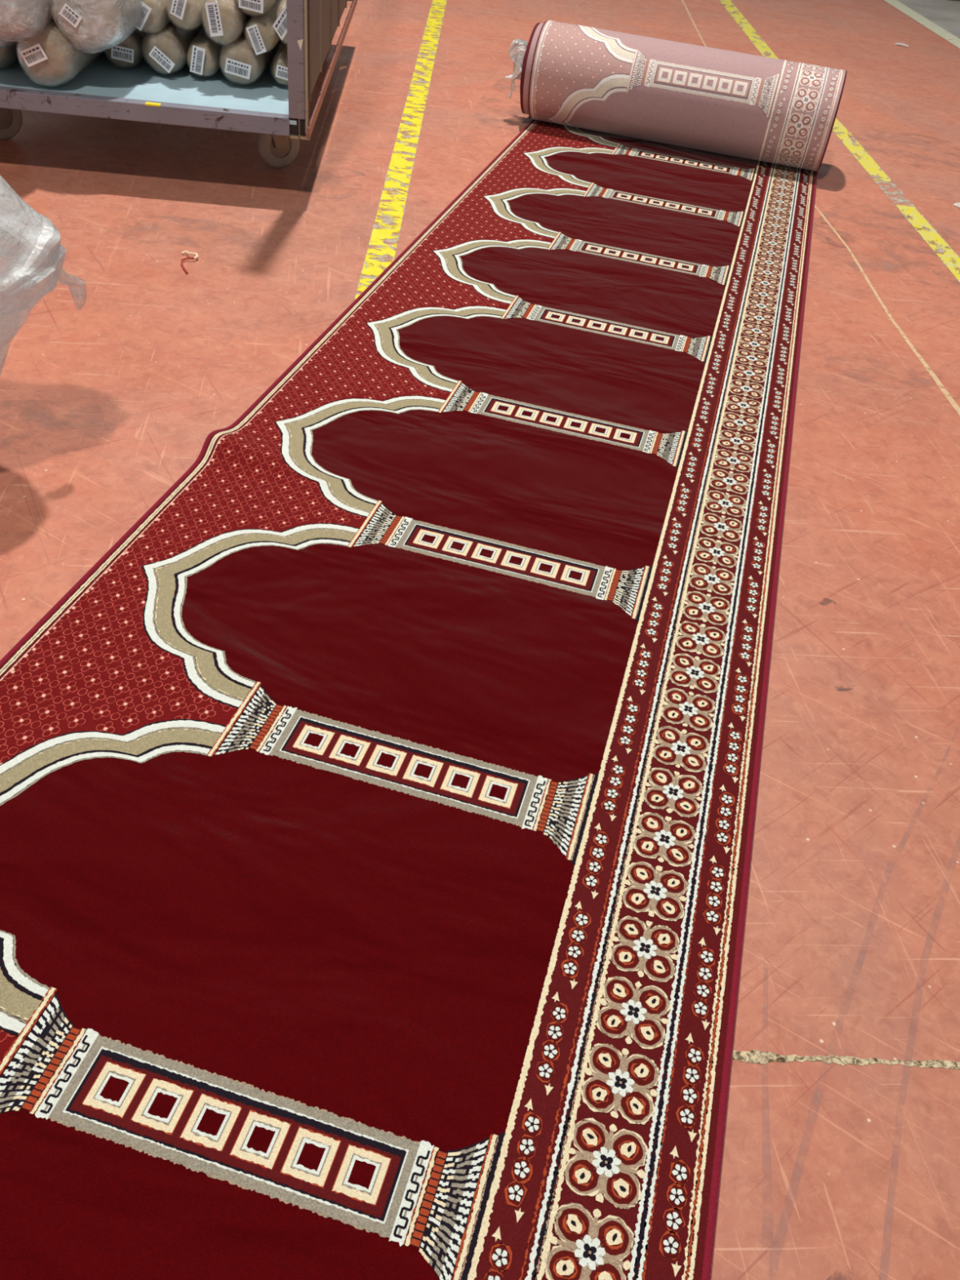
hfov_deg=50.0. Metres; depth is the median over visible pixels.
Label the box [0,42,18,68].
roll
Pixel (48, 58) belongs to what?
roll
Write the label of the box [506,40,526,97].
film
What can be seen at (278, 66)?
roll
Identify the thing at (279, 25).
roll
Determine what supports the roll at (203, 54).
on the trolley
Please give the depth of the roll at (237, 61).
3.36 m
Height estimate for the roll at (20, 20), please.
0.264 m
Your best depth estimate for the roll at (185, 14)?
3.28 m
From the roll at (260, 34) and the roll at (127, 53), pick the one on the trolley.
the roll at (127, 53)
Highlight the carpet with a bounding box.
[0,20,847,1279]
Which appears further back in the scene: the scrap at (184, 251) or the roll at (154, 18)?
the roll at (154, 18)
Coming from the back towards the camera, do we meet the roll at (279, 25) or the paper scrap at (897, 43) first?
the paper scrap at (897, 43)
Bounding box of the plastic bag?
[0,175,86,382]
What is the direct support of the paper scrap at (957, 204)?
on the floor
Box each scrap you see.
[181,250,199,274]
[895,42,908,46]
[953,202,959,207]
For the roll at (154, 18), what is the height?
0.136 m
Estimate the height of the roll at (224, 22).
0.161 m
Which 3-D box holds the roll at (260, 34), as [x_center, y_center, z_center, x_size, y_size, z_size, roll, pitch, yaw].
[-0.730,-2.490,3.942,0.115,0.114,1.719,3,41,-5]
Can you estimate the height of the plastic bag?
0.645 m
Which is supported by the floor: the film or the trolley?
the trolley
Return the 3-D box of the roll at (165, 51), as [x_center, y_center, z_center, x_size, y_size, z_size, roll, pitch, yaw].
[-1.061,-2.466,3.993,0.155,0.153,1.719,3,41,-5]
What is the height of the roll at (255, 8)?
0.132 m
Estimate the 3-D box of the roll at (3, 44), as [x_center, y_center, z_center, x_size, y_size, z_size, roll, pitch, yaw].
[-1.472,-2.394,3.733,0.118,0.119,1.705,3,41,-5]
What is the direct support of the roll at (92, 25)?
on the roll at (127, 53)
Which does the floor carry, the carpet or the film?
the carpet
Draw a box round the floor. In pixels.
[0,0,959,1279]
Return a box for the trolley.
[0,0,357,168]
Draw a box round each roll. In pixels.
[0,0,54,41]
[0,38,17,48]
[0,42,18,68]
[16,19,105,87]
[48,0,143,53]
[103,28,144,69]
[137,0,171,35]
[141,22,204,75]
[164,0,206,31]
[186,26,221,77]
[200,0,250,45]
[218,32,280,85]
[235,0,276,17]
[244,0,279,55]
[270,40,288,86]
[272,0,287,45]
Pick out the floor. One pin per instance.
(841, 1158)

